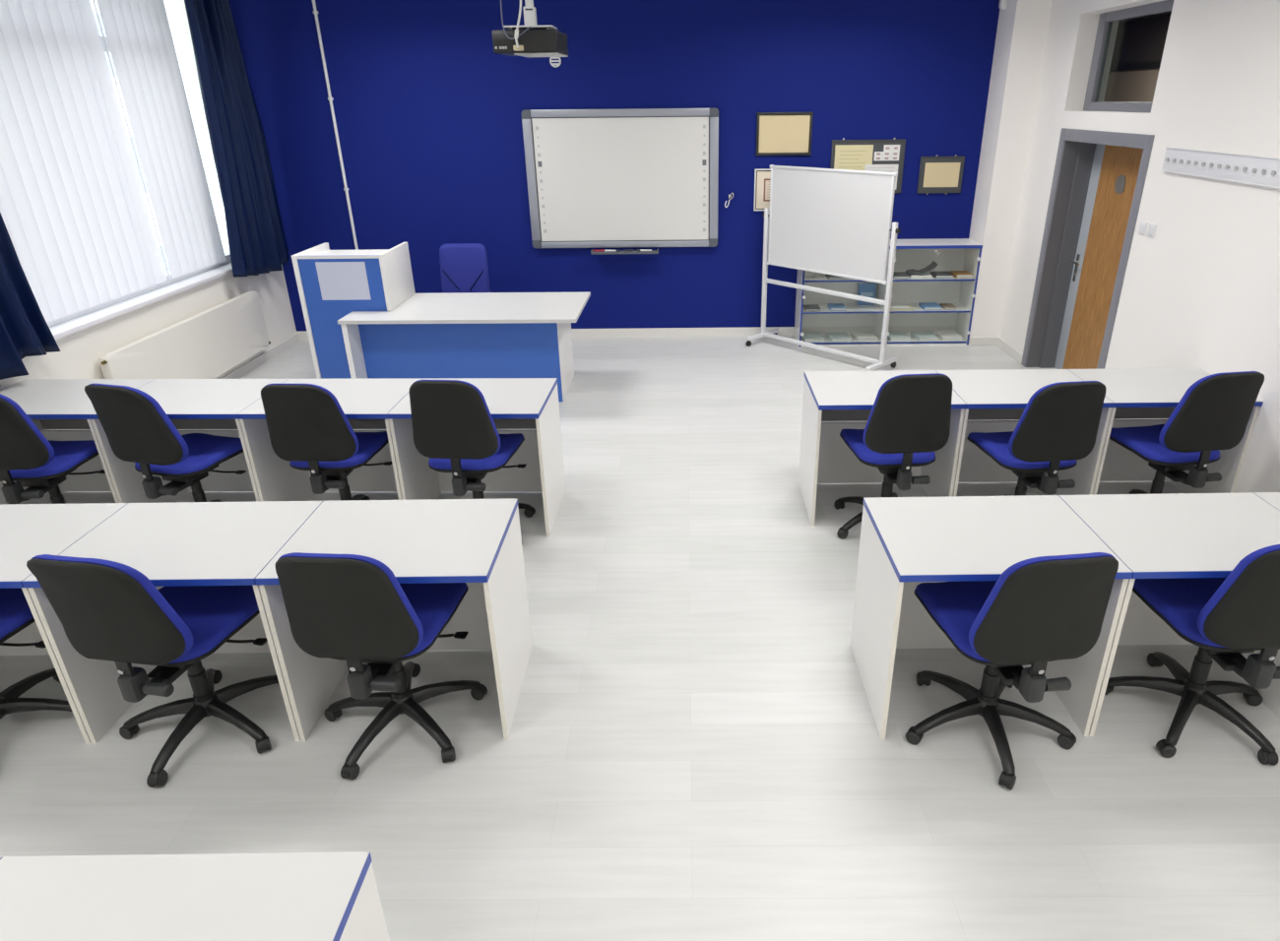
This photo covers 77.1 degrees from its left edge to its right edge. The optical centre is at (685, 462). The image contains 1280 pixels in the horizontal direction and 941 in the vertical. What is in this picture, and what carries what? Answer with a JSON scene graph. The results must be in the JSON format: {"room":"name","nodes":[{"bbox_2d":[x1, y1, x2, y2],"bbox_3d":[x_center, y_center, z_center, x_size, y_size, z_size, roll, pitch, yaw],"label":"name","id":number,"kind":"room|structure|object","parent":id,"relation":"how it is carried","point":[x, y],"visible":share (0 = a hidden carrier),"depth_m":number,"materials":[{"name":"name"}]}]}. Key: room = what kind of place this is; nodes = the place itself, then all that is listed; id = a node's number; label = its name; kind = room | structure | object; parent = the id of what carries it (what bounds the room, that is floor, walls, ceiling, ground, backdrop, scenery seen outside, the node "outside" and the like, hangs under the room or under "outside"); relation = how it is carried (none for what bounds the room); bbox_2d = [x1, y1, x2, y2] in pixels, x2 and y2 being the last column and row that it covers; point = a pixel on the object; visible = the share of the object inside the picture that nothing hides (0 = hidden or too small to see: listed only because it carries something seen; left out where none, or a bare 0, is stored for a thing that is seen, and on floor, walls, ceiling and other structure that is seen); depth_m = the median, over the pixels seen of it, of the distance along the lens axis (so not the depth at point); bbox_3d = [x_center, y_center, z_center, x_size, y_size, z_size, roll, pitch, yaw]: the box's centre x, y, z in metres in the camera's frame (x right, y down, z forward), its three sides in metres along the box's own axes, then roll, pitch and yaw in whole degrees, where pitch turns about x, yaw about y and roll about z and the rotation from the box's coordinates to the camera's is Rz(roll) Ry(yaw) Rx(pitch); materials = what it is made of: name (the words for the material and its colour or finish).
{"room":"classroom","nodes":[
{"label":"classroom","id":0,"kind":"room"},
{"bbox_2d":[0,0,296,430],"bbox_3d":[-4.216,-0.415,2.437,0.280,3.350,11.977,0,24,0],"label":"wall","id":1,"kind":"structure","parent":0,"point":[79,354],"depth_m":6.18,"materials":[{"name":"white paint"}]},
{"bbox_2d":[47,35,232,340],"bbox_3d":[-4.156,-1.470,3.838,0.245,2.325,7.700,0,24,0],"label":"window","id":2,"kind":"structure","parent":1,"relation":"in","point":[65,329],"depth_m":5.96,"materials":[{"name":"white plastic"}]},
{"bbox_2d":[0,0,226,323],"bbox_3d":[-4.129,-1.358,3.591,0.062,2.145,7.023,0,24,0],"label":"vertical blind","id":3,"kind":"object","parent":2,"relation":"attached to","point":[74,211],"visible":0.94,"depth_m":5.59,"materials":[{"name":"fabric"}]},
{"bbox_2d":[89,0,170,273],"bbox_3d":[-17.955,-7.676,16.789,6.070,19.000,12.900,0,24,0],"label":"window pane","id":4,"kind":"structure","parent":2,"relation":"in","point":[92,2],"depth_m":21.64,"materials":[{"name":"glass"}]},
{"bbox_2d":[98,290,270,379],"bbox_3d":[-4.003,-0.912,6.573,0.112,0.557,2.215,0,24,0],"label":"radiator","id":5,"kind":"object","parent":1,"relation":"attached to","point":[208,344],"visible":0.84,"depth_m":6.51,"materials":[{"name":"white metal"}]},
{"bbox_2d":[220,333,298,379],"bbox_3d":[-4.054,1.118,3.012,0.015,0.080,11.762,0,24,0],"label":"baseboard","id":6,"kind":"structure","parent":1,"relation":"attached to","point":[286,344],"depth_m":7.66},
{"bbox_3d":[-4.008,-2.570,3.411,0.162,0.024,7.930,0,24,0],"label":"curtain rod","id":7,"kind":"object","parent":1,"relation":"attached to","visible":0},
{"bbox_2d":[0,212,60,380],"bbox_3d":[-3.924,-1.518,4.080,0.169,2.400,0.990,0,24,0],"label":"curtain","id":8,"kind":"object","parent":7,"relation":"hanging from","point":[25,332],"visible":1,"depth_m":4.68,"materials":[{"name":"blue fabric"}]},
{"bbox_2d":[184,0,289,277],"bbox_3d":[-3.924,-2.846,7.015,0.168,2.400,1.052,0,24,0],"label":"curtain","id":9,"kind":"object","parent":7,"relation":"hanging from","point":[257,242],"visible":1,"depth_m":6.96,"materials":[{"name":"blue fabric"}]},
{"bbox_2d":[228,0,999,331],"bbox_3d":[-0.629,-2.871,7.786,6.887,3.350,0.200,0,24,0],"label":"wall","id":10,"kind":"structure","parent":0,"point":[428,116],"depth_m":7.47,"materials":[{"name":"blue paint"}]},
{"bbox_2d":[312,0,358,250],"bbox_3d":[-3.287,-2.848,7.673,0.044,3.250,0.028,0,24,0],"label":"cable conduit","id":11,"kind":"object","parent":10,"relation":"attached to","point":[315,12],"visible":0.75,"depth_m":7.50,"materials":[{"name":"white paint"}]},
{"bbox_2d":[549,57,561,67],"bbox_3d":[-1.187,-3.659,7.311,0.106,0.106,0.016,0,24,0],"label":"air vent","id":12,"kind":"object","parent":10,"relation":"in","point":[550,58],"visible":0.8,"depth_m":7.31,"materials":[{"name":"white paint"}]},
{"bbox_2d":[521,108,718,255],"bbox_3d":[-0.601,-2.670,7.682,1.836,1.310,0.155,0,24,0],"label":"whiteboard","id":13,"kind":"object","parent":10,"relation":"attached to","point":[621,177],"visible":1,"depth_m":7.68,"materials":[{"name":"grey plastic"}]},
{"bbox_2d":[590,249,658,255],"bbox_3d":[-0.595,-2.082,7.924,0.662,0.038,0.110,0,24,0],"label":"tray","id":14,"kind":"object","parent":13,"relation":"on","point":[634,251],"depth_m":7.87,"materials":[{"name":"grey plastic"}]},
{"bbox_2d":[296,325,956,340],"bbox_3d":[-0.614,-1.345,8.359,6.887,0.097,0.015,0,24,0],"label":"baseboard","id":15,"kind":"structure","parent":10,"relation":"attached to","point":[783,331],"depth_m":8.34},
{"bbox_2d":[753,168,770,210],"bbox_3d":[0.850,-2.638,7.770,0.365,0.388,0.020,0,24,0],"label":"picture frame","id":16,"kind":"object","parent":10,"relation":"attached to","point":[762,176],"visible":0.38,"depth_m":7.76,"materials":[{"name":"white paper"}]},
{"bbox_2d":[763,178,770,201],"bbox_3d":[0.850,-2.637,7.767,0.180,0.210,0.002,0,24,0],"label":"print","id":17,"kind":"object","parent":16,"relation":"attached to","point":[766,181],"depth_m":7.76,"materials":[{"name":"pink"}]},
{"bbox_2d":[755,112,813,155],"bbox_3d":[0.931,-3.095,7.563,0.525,0.379,0.020,0,24,0],"label":"picture frame","id":18,"kind":"object","parent":10,"relation":"attached to","point":[777,133],"visible":1,"depth_m":7.56,"materials":[{"name":"grey paper"}]},
{"bbox_2d":[830,137,905,192],"bbox_3d":[1.740,-2.837,7.679,0.697,0.500,0.020,0,24,0],"label":"picture frame","id":19,"kind":"object","parent":10,"relation":"attached to","point":[884,156],"visible":0.75,"depth_m":7.64,"materials":[{"name":"grey"}]},
{"bbox_2d":[916,154,964,194],"bbox_3d":[2.458,-2.763,7.712,0.418,0.362,0.020,0,24,0],"label":"picture frame","id":20,"kind":"object","parent":10,"relation":"attached to","point":[936,174],"visible":1,"depth_m":7.71,"materials":[{"name":"grey"}]},
{"bbox_2d":[0,336,1279,940],"bbox_3d":[-0.465,1.168,3.040,7.792,0.100,12.177,0,24,0],"label":"floor","id":21,"kind":"structure","parent":0,"point":[693,750],"depth_m":3.00,"materials":[{"name":"white laminate"}]},
{"bbox_2d":[0,587,75,718],"bbox_3d":[-2.718,0.630,2.972,0.638,0.976,0.701,2,24,6],"label":"office chair","id":22,"kind":"object","parent":21,"relation":"on","point":[16,614],"visible":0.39,"depth_m":3.14,"materials":[{"name":"grey plastic"}]},
{"bbox_2d":[0,394,105,504],"bbox_3d":[-3.551,-0.015,4.380,0.618,1.006,0.701,-1,24,-2],"label":"office chair","id":23,"kind":"object","parent":21,"relation":"on","point":[28,459],"visible":0.6,"depth_m":4.16,"materials":[{"name":"blue fabric"}]},
{"bbox_2d":[0,503,127,743],"bbox_3d":[-2.724,0.641,3.224,0.811,0.750,0.598,-1,24,0],"label":"student desk","id":24,"kind":"object","parent":21,"relation":"on","point":[27,531],"visible":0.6,"depth_m":3.13,"materials":[{"name":"grey laminate"}]},
{"bbox_2d":[0,379,155,505],"bbox_3d":[-3.612,-0.038,4.745,0.811,0.750,0.598,0,24,1],"label":"student desk","id":25,"kind":"object","parent":21,"relation":"on","point":[50,404],"visible":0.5,"depth_m":4.77,"materials":[{"name":"grey laminate"}]},
{"bbox_2d":[26,554,278,787],"bbox_3d":[-1.887,0.616,2.987,0.635,0.976,0.701,3,25,8],"label":"office chair","id":26,"kind":"object","parent":21,"relation":"on","point":[106,609],"visible":0.91,"depth_m":2.75,"materials":[{"name":"grey plastic"}]},
{"bbox_2d":[84,384,246,502],"bbox_3d":[-2.769,-0.045,4.420,0.633,1.014,0.701,5,25,13],"label":"office chair","id":27,"kind":"object","parent":21,"relation":"on","point":[138,430],"visible":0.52,"depth_m":4.12,"materials":[{"name":"grey plastic"}]},
{"bbox_2d":[21,501,322,743],"bbox_3d":[-1.912,0.631,3.227,0.811,0.750,0.598,-1,24,0],"label":"student desk","id":28,"kind":"object","parent":21,"relation":"on","point":[174,544],"visible":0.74,"depth_m":3.07,"materials":[{"name":"grey laminate"}]},
{"bbox_2d":[87,379,288,503],"bbox_3d":[-2.800,-0.038,4.726,0.811,0.750,0.598,0,24,1],"label":"student desk","id":29,"kind":"object","parent":21,"relation":"on","point":[189,404],"visible":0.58,"depth_m":4.64,"materials":[{"name":"grey laminate"}]},
{"bbox_2d":[0,851,389,940],"bbox_3d":[-1.099,1.333,1.657,0.811,0.750,0.598,-1,24,0],"label":"student desk","id":30,"kind":"object","parent":21,"relation":"on","point":[274,896],"visible":1,"depth_m":1.68,"materials":[{"name":"laminate"}]},
{"bbox_2d":[260,384,392,501],"bbox_3d":[-1.965,-0.064,4.464,0.631,0.998,0.701,0,24,2],"label":"office chair","id":31,"kind":"object","parent":21,"relation":"on","point":[308,427],"visible":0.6,"depth_m":4.15,"materials":[{"name":"grey plastic"}]},
{"bbox_2d":[236,378,422,501],"bbox_3d":[-1.988,-0.038,4.708,0.811,0.750,0.598,0,24,1],"label":"student desk","id":32,"kind":"object","parent":21,"relation":"on","point":[365,404],"visible":0.53,"depth_m":4.65,"materials":[{"name":"grey laminate"}]},
{"bbox_2d":[291,242,415,379],"bbox_3d":[-2.691,-1.185,6.726,0.704,1.190,0.630,0,24,0],"label":"lectern","id":33,"kind":"object","parent":21,"relation":"on","point":[332,285],"visible":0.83,"depth_m":6.36,"materials":[{"name":"white laminate"}]},
{"bbox_2d":[275,552,487,779],"bbox_3d":[-1.151,0.604,2.997,0.631,0.976,0.725,1,24,4],"label":"office chair","id":34,"kind":"object","parent":21,"relation":"on","point":[352,608],"visible":0.99,"depth_m":2.71,"materials":[{"name":"black plastic"}]},
{"bbox_2d":[255,498,532,741],"bbox_3d":[-1.100,0.622,3.230,0.811,0.750,0.598,-1,24,0],"label":"student desk","id":35,"kind":"object","parent":21,"relation":"on","point":[476,543],"visible":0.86,"depth_m":3.12,"materials":[{"name":"laminate"}]},
{"bbox_2d":[337,292,590,401],"bbox_3d":[-1.734,-0.935,6.685,1.820,0.750,0.950,0,24,1],"label":"desk","id":36,"kind":"object","parent":21,"relation":"on","point":[451,335],"visible":0.87,"depth_m":6.43,"materials":[{"name":"laminate"}]},
{"bbox_2d":[439,243,490,293],"bbox_3d":[-2.032,-1.415,7.346,0.576,1.084,0.563,0,24,2],"label":"chair","id":37,"kind":"object","parent":21,"relation":"on","point":[464,268],"visible":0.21,"depth_m":7.32,"materials":[{"name":"fabric"}]},
{"bbox_2d":[409,380,535,545],"bbox_3d":[-1.204,-0.065,4.419,0.616,1.024,0.701,1,24,4],"label":"office chair","id":38,"kind":"object","parent":21,"relation":"on","point":[454,427],"visible":0.71,"depth_m":4.09,"materials":[{"name":"grey plastic"}]},
{"bbox_2d":[386,378,565,536],"bbox_3d":[-1.176,-0.037,4.689,0.811,0.750,0.598,0,24,1],"label":"student desk","id":39,"kind":"object","parent":21,"relation":"on","point":[528,407],"visible":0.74,"depth_m":4.67,"materials":[{"name":"laminate"}]},
{"bbox_2d":[745,164,900,371],"bbox_3d":[1.267,-1.793,7.357,0.474,1.704,1.507,-22,32,-39],"label":"whiteboard","id":40,"kind":"object","parent":21,"relation":"on","point":[832,222],"visible":0.91,"depth_m":7.17,"materials":[{"name":"white paint"}]},
{"bbox_2d":[794,249,890,346],"bbox_3d":[1.556,-1.666,7.986,0.845,0.950,0.423,0,24,0],"label":"display cabinet","id":41,"kind":"object","parent":21,"relation":"on","point":[855,315],"visible":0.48,"depth_m":8.15,"materials":[{"name":"white laminate"}]},
{"bbox_2d":[804,270,814,277],"bbox_3d":[1.219,-1.870,7.934,0.100,0.060,0.140,0,24,0],"label":"book","id":42,"kind":"object","parent":41,"relation":"on","point":[807,274],"visible":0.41,"depth_m":7.87,"materials":[{"name":"beige paper"}]},
{"bbox_2d":[803,304,820,311],"bbox_3d":[1.262,-1.541,8.006,0.150,0.020,0.190,0,24,0],"label":"book","id":43,"kind":"object","parent":41,"relation":"on","point":[807,307],"visible":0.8,"depth_m":7.97,"materials":[{"name":"grey paper"}]},
{"bbox_2d":[801,332,824,342],"bbox_3d":[1.285,-1.266,8.130,0.200,0.035,0.230,-3,24,-4],"label":"book","id":44,"kind":"object","parent":41,"relation":"on","point":[807,337],"visible":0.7,"depth_m":8.07,"materials":[{"name":"grey paper"}]},
{"bbox_2d":[828,303,845,311],"bbox_3d":[1.512,-1.548,8.002,0.150,0.030,0.190,0,24,0],"label":"book","id":45,"kind":"object","parent":41,"relation":"on","point":[832,306],"visible":1,"depth_m":7.95,"materials":[{"name":"blue paper"}]},
{"bbox_2d":[825,274,848,279],"bbox_3d":[1.489,-1.825,7.877,0.200,0.020,0.190,0,24,0],"label":"book","id":46,"kind":"object","parent":41,"relation":"on","point":[829,277],"visible":0.57,"depth_m":7.79,"materials":[{"name":"grey paper"}]},
{"bbox_2d":[826,331,851,342],"bbox_3d":[1.555,-1.268,8.129,0.200,0.035,0.230,-3,24,-4],"label":"book","id":47,"kind":"object","parent":41,"relation":"on","point":[843,336],"visible":1,"depth_m":8.06,"materials":[{"name":"grey paper"}]},
{"bbox_2d":[801,332,881,342],"bbox_3d":[1.560,-1.265,8.189,0.809,0.018,0.367,0,24,0],"label":"shelf","id":48,"kind":"object","parent":41,"relation":"attached to","point":[826,340],"depth_m":8.09,"materials":[{"name":"white laminate"}]},
{"bbox_2d":[802,303,884,312],"bbox_3d":[1.557,-1.547,8.061,0.809,0.018,0.367,0,24,0],"label":"shelf","id":49,"kind":"object","parent":41,"relation":"attached to","point":[850,307],"depth_m":8.00,"materials":[{"name":"white laminate"}]},
{"bbox_2d":[804,272,887,280],"bbox_3d":[1.554,-1.830,7.934,0.809,0.018,0.367,0,24,0],"label":"shelf","id":50,"kind":"object","parent":41,"relation":"attached to","point":[817,277],"depth_m":7.82,"materials":[{"name":"white laminate"}]},
{"bbox_2d":[851,331,877,341],"bbox_3d":[1.815,-1.270,8.128,0.200,0.035,0.230,-3,24,-4],"label":"book","id":51,"kind":"object","parent":41,"relation":"on","point":[861,336],"visible":1,"depth_m":8.08,"materials":[{"name":"white paper"}]},
{"bbox_2d":[857,283,876,305],"bbox_3d":[1.831,-1.694,8.095,0.170,0.215,0.031,0,24,0],"label":"book","id":52,"kind":"object","parent":41,"relation":"on","point":[864,289],"visible":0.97,"depth_m":8.07,"materials":[{"name":"blue paper"}]},
{"bbox_2d":[889,238,982,249],"bbox_3d":[1.974,-2.119,7.789,1.691,0.029,0.408,0,24,0],"label":"countertop","id":53,"kind":"structure","parent":41,"relation":"on","point":[932,243],"depth_m":7.68,"materials":[{"name":"white laminate"}]},
{"bbox_2d":[798,370,965,526],"bbox_3d":[1.124,-0.091,4.756,0.797,0.750,0.598,0,24,0],"label":"student desk","id":54,"kind":"object","parent":21,"relation":"on","point":[833,402],"visible":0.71,"depth_m":4.78,"materials":[{"name":"laminate"}]},
{"bbox_2d":[833,373,952,539],"bbox_3d":[1.158,-0.096,4.435,0.634,1.024,0.701,-2,24,-3],"label":"office chair","id":55,"kind":"object","parent":21,"relation":"on","point":[909,419],"visible":0.78,"depth_m":4.12,"materials":[{"name":"grey plastic"}]},
{"bbox_2d":[886,248,981,346],"bbox_3d":[2.402,-1.673,7.982,0.844,0.950,0.423,0,24,0],"label":"display cabinet","id":56,"kind":"object","parent":21,"relation":"on","point":[961,292],"visible":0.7,"depth_m":8.07,"materials":[{"name":"white laminate"}]},
{"bbox_2d":[887,330,910,341],"bbox_3d":[2.145,-1.275,8.126,0.210,0.040,0.240,-2,24,-3],"label":"book","id":57,"kind":"object","parent":56,"relation":"on","point":[896,336],"visible":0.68,"depth_m":8.05,"materials":[{"name":"grey paper"}]},
{"bbox_2d":[893,271,909,278],"bbox_3d":[2.099,-1.833,7.873,0.160,0.025,0.200,0,24,0],"label":"book","id":58,"kind":"object","parent":56,"relation":"on","point":[903,275],"visible":0.68,"depth_m":7.79,"materials":[{"name":"grey paper"}]},
{"bbox_2d":[890,304,914,311],"bbox_3d":[2.142,-1.540,7.995,0.240,0.011,0.210,0,24,0],"label":"book","id":59,"kind":"object","parent":56,"relation":"on","point":[909,305],"visible":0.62,"depth_m":7.90,"materials":[{"name":"beige paper"}]},
{"bbox_2d":[890,303,910,309],"bbox_3d":[2.122,-1.555,7.999,0.200,0.010,0.190,0,24,0],"label":"book","id":60,"kind":"object","parent":59,"relation":"on","point":[892,305],"visible":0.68,"depth_m":7.96,"materials":[{"name":"white paper"}]},
{"bbox_2d":[904,260,937,278],"bbox_3d":[2.304,-1.883,7.844,0.270,0.137,0.190,1,24,4],"label":"open book","id":61,"kind":"object","parent":56,"relation":"on","point":[924,273],"visible":0.98,"depth_m":7.80,"materials":[{"name":"grey paper"}]},
{"bbox_2d":[910,330,938,341],"bbox_3d":[2.425,-1.277,8.124,0.200,0.040,0.240,-2,24,-3],"label":"book","id":62,"kind":"object","parent":56,"relation":"on","point":[920,336],"visible":1,"depth_m":8.08,"materials":[{"name":"grey paper"}]},
{"bbox_2d":[887,331,965,341],"bbox_3d":[2.406,-1.272,8.185,0.808,0.018,0.367,0,24,0],"label":"shelf","id":63,"kind":"object","parent":56,"relation":"attached to","point":[913,339],"depth_m":8.08,"materials":[{"name":"white laminate"}]},
{"bbox_2d":[918,302,941,310],"bbox_3d":[2.442,-1.555,7.998,0.170,0.030,0.200,0,24,0],"label":"book","id":64,"kind":"object","parent":56,"relation":"on","point":[925,305],"visible":1,"depth_m":7.95,"materials":[{"name":"blue paper"}]},
{"bbox_2d":[891,302,970,311],"bbox_3d":[2.403,-1.554,8.058,0.808,0.018,0.367,0,24,0],"label":"shelf","id":65,"kind":"object","parent":56,"relation":"attached to","point":[960,306],"depth_m":8.02,"materials":[{"name":"white laminate"}]},
{"bbox_2d":[893,271,973,279],"bbox_3d":[2.400,-1.837,7.930,0.808,0.018,0.367,0,24,0],"label":"shelf","id":66,"kind":"object","parent":56,"relation":"attached to","point":[932,278],"depth_m":7.78,"materials":[{"name":"white laminate"}]},
{"bbox_2d":[930,271,953,278],"bbox_3d":[2.519,-1.841,7.880,0.170,0.028,0.200,0,24,0],"label":"book","id":67,"kind":"object","parent":56,"relation":"on","point":[937,275],"visible":0.91,"depth_m":7.80,"materials":[{"name":"grey paper"}]},
{"bbox_2d":[939,303,956,309],"bbox_3d":[2.622,-1.553,7.999,0.120,0.022,0.160,0,24,0],"label":"book","id":68,"kind":"object","parent":56,"relation":"on","point":[943,305],"visible":0.91,"depth_m":7.98,"materials":[{"name":"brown paper"}]},
{"bbox_2d":[934,330,962,341],"bbox_3d":[2.665,-1.279,8.123,0.200,0.040,0.240,-2,24,-3],"label":"book","id":69,"kind":"object","parent":56,"relation":"on","point":[944,336],"visible":0.91,"depth_m":8.07,"materials":[{"name":"white paper"}]},
{"bbox_2d":[949,270,972,278],"bbox_3d":[2.705,-1.842,7.869,0.165,0.035,0.190,-3,24,-4],"label":"book","id":70,"kind":"object","parent":56,"relation":"on","point":[956,274],"visible":0.89,"depth_m":7.79,"materials":[{"name":"brown paper"}]},
{"bbox_2d":[850,495,1132,739],"bbox_3d":[1.151,0.608,3.212,0.811,0.750,0.598,-1,24,0],"label":"student desk","id":71,"kind":"object","parent":21,"relation":"on","point":[906,543],"visible":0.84,"depth_m":3.09,"materials":[{"name":"laminate"}]},
{"bbox_2d":[905,552,1118,789],"bbox_3d":[1.152,0.605,2.944,0.628,0.976,0.701,-3,24,-6],"label":"office chair","id":72,"kind":"object","parent":21,"relation":"on","point":[1040,610],"visible":1,"depth_m":2.67,"materials":[{"name":"grey plastic"}]},
{"bbox_2d":[935,369,1114,496],"bbox_3d":[1.922,-0.097,4.753,0.797,0.750,0.598,0,24,0],"label":"student desk","id":73,"kind":"object","parent":21,"relation":"on","point":[992,398],"visible":0.53,"depth_m":4.72,"materials":[{"name":"grey laminate"}]},
{"bbox_2d":[966,381,1106,496],"bbox_3d":[1.912,-0.065,4.379,0.603,1.000,0.701,-3,24,-5],"label":"office chair","id":74,"kind":"object","parent":21,"relation":"on","point":[1057,427],"visible":0.7,"depth_m":4.06,"materials":[{"name":"grey plastic"}]},
{"bbox_2d":[1067,368,1263,494],"bbox_3d":[2.721,-0.104,4.750,0.797,0.750,0.598,0,24,0],"label":"student desk","id":75,"kind":"object","parent":21,"relation":"on","point":[1135,393],"visible":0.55,"depth_m":4.72,"materials":[{"name":"grey laminate"}]},
{"bbox_2d":[1058,492,1279,736],"bbox_3d":[1.964,0.597,3.217,0.811,0.750,0.598,-1,24,0],"label":"student desk","id":76,"kind":"object","parent":21,"relation":"on","point":[1169,536],"visible":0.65,"depth_m":3.09,"materials":[{"name":"grey laminate"}]},
{"bbox_2d":[1109,371,1264,494],"bbox_3d":[2.711,-0.107,4.429,0.627,1.021,0.728,-4,25,-7],"label":"office chair","id":77,"kind":"object","parent":21,"relation":"on","point":[1213,415],"visible":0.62,"depth_m":4.12,"materials":[{"name":"grey plastic"}]},
{"bbox_2d":[1104,544,1279,766],"bbox_3d":[2.020,0.570,3.002,0.628,0.976,0.701,-1,24,-2],"label":"office chair","id":78,"kind":"object","parent":21,"relation":"on","point":[1234,615],"visible":0.89,"depth_m":2.94,"materials":[{"name":"grey plastic"}]},
{"bbox_2d":[1253,492,1279,511],"bbox_3d":[2.738,0.587,3.222,0.735,0.750,0.598,-1,24,0],"label":"student desk","id":79,"kind":"object","parent":21,"relation":"on","point":[1272,498],"visible":0.16,"depth_m":3.29,"materials":[{"name":"laminate"}]},
{"bbox_2d":[968,0,1052,342],"bbox_3d":[3.117,-2.817,7.585,0.605,3.350,0.607,0,24,0],"label":"wall","id":80,"kind":"structure","parent":0,"point":[1022,27],"depth_m":7.30,"materials":[{"name":"white paint"}]},
{"bbox_2d":[968,336,999,345],"bbox_3d":[2.976,-1.200,7.975,0.295,0.085,0.015,0,24,0],"label":"baseboard","id":81,"kind":"structure","parent":80,"relation":"attached to","point":[986,341],"depth_m":7.97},
{"bbox_2d":[998,0,1007,9],"bbox_3d":[2.773,-4.039,7.006,0.058,0.150,0.070,0,24,0],"label":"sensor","id":82,"kind":"object","parent":80,"relation":"attached to","point":[1002,3],"visible":1,"depth_m":7.00,"materials":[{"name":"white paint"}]},
{"bbox_2d":[999,0,1279,493],"bbox_3d":[3.260,-0.350,2.128,0.310,3.350,11.370,0,24,0],"label":"wall","id":83,"kind":"structure","parent":0,"point":[1202,292],"depth_m":4.92,"materials":[{"name":"white paint"}]},
{"bbox_2d":[997,337,1023,364],"bbox_3d":[3.116,-1.073,7.689,0.015,0.085,0.610,0,24,0],"label":"baseboard","id":84,"kind":"structure","parent":83,"relation":"attached to","point":[1002,345],"depth_m":7.66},
{"bbox_2d":[1021,128,1154,369],"bbox_3d":[3.253,-1.536,6.363,0.302,2.020,1.425,0,24,0],"label":"door","id":85,"kind":"structure","parent":83,"relation":"in","point":[1099,178],"depth_m":6.64,"materials":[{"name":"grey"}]},
{"bbox_2d":[1083,0,1174,112],"bbox_3d":[3.281,-2.920,5.814,0.060,0.695,1.335,0,24,0],"label":"window","id":86,"kind":"structure","parent":83,"relation":"in","point":[1106,20],"depth_m":6.22,"materials":[{"name":"grey metal"}]},
{"bbox_2d":[1138,221,1147,235],"bbox_3d":[3.103,-1.590,5.442,0.014,0.080,0.080,0,24,0],"label":"light switch","id":87,"kind":"object","parent":83,"relation":"attached to","point":[1142,226],"visible":1,"depth_m":5.43,"materials":[{"name":"white plastic"}]},
{"bbox_2d":[1147,223,1156,237],"bbox_3d":[3.103,-1.542,5.337,0.014,0.080,0.080,0,24,0],"label":"light switch","id":88,"kind":"object","parent":83,"relation":"attached to","point":[1152,227],"visible":1,"depth_m":5.32,"materials":[{"name":"white plastic"}]},
{"bbox_2d":[1159,146,1279,189],"bbox_3d":[3.091,-1.529,4.229,0.029,0.144,2.070,0,24,0],"label":"rail","id":89,"kind":"object","parent":83,"relation":"attached to","point":[1259,170],"visible":1,"depth_m":4.58,"materials":[{"name":"white plastic"}]},
{"bbox_2d":[1110,13,1171,64],"bbox_3d":[5.287,-3.183,8.709,0.150,3.050,9.500,0,24,0],"label":"wall","id":90,"kind":"structure","parent":0,"point":[1143,39],"depth_m":9.14,"materials":[{"name":"grey"}]},
{"bbox_2d":[1103,67,1159,102],"bbox_3d":[5.194,-2.916,8.753,0.040,2.530,3.360,0,24,0],"label":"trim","id":91,"kind":"structure","parent":90,"relation":"attached to","point":[1139,85],"depth_m":9.27,"materials":[{"name":"beige"}]},
{"bbox_2d":[1109,60,1161,70],"bbox_3d":[5.179,-2.950,8.743,0.070,2.600,3.570,0,24,0],"label":"trim","id":92,"kind":"structure","parent":90,"relation":"attached to","point":[1151,64],"depth_m":9.13,"materials":[{"name":"grey"}]},
{"bbox_2d":[1118,10,1171,23],"bbox_3d":[4.352,-4.610,8.064,1.891,0.100,9.500,0,24,0],"label":"ceiling","id":93,"kind":"structure","parent":0,"point":[1166,13],"depth_m":8.91,"materials":[{"name":"grey"}]},
{"bbox_3d":[-0.496,-1.998,1.608,7.792,0.150,12.177,0,24,0],"label":"ceiling","id":94,"kind":"structure","parent":0,"visible":0},
{"bbox_2d":[500,0,530,39],"bbox_3d":[-0.942,-2.664,4.220,0.182,0.782,0.098,16,29,32],"label":"power cable","id":95,"kind":"object","parent":94,"relation":"hanging from","point":[500,0],"visible":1,"depth_m":4.34,"materials":[{"name":"grey plastic"}]},
{"bbox_2d":[513,0,521,48],"bbox_3d":[-0.897,-2.649,4.237,0.025,0.824,0.170,4,25,11],"label":"cable","id":96,"kind":"object","parent":94,"relation":"hanging from","point":[516,35],"visible":1,"depth_m":4.32,"materials":[{"name":"white plastic"}]},
{"bbox_2d":[504,0,557,29],"bbox_3d":[-0.864,-2.733,4.307,0.270,0.729,0.200,0,24,0],"label":"mount","id":97,"kind":"object","parent":94,"relation":"attached to","point":[530,12],"visible":0.87,"depth_m":4.40,"materials":[{"name":"white paint"}]},
{"bbox_2d":[491,29,568,57],"bbox_3d":[-0.870,-2.364,4.531,0.363,0.122,0.395,1,24,3],"label":"projector","id":98,"kind":"object","parent":97,"relation":"hanging from","point":[533,42],"visible":0.98,"depth_m":4.39,"materials":[{"name":"black plastic"}]},
{"bbox_2d":[558,33,566,52],"bbox_3d":[-0.692,-2.354,4.503,0.004,0.085,0.204,1,24,3],"label":"grille","id":99,"kind":"object","parent":98,"relation":"attached to","point":[561,38],"depth_m":4.50,"materials":[{"name":"black plastic"}]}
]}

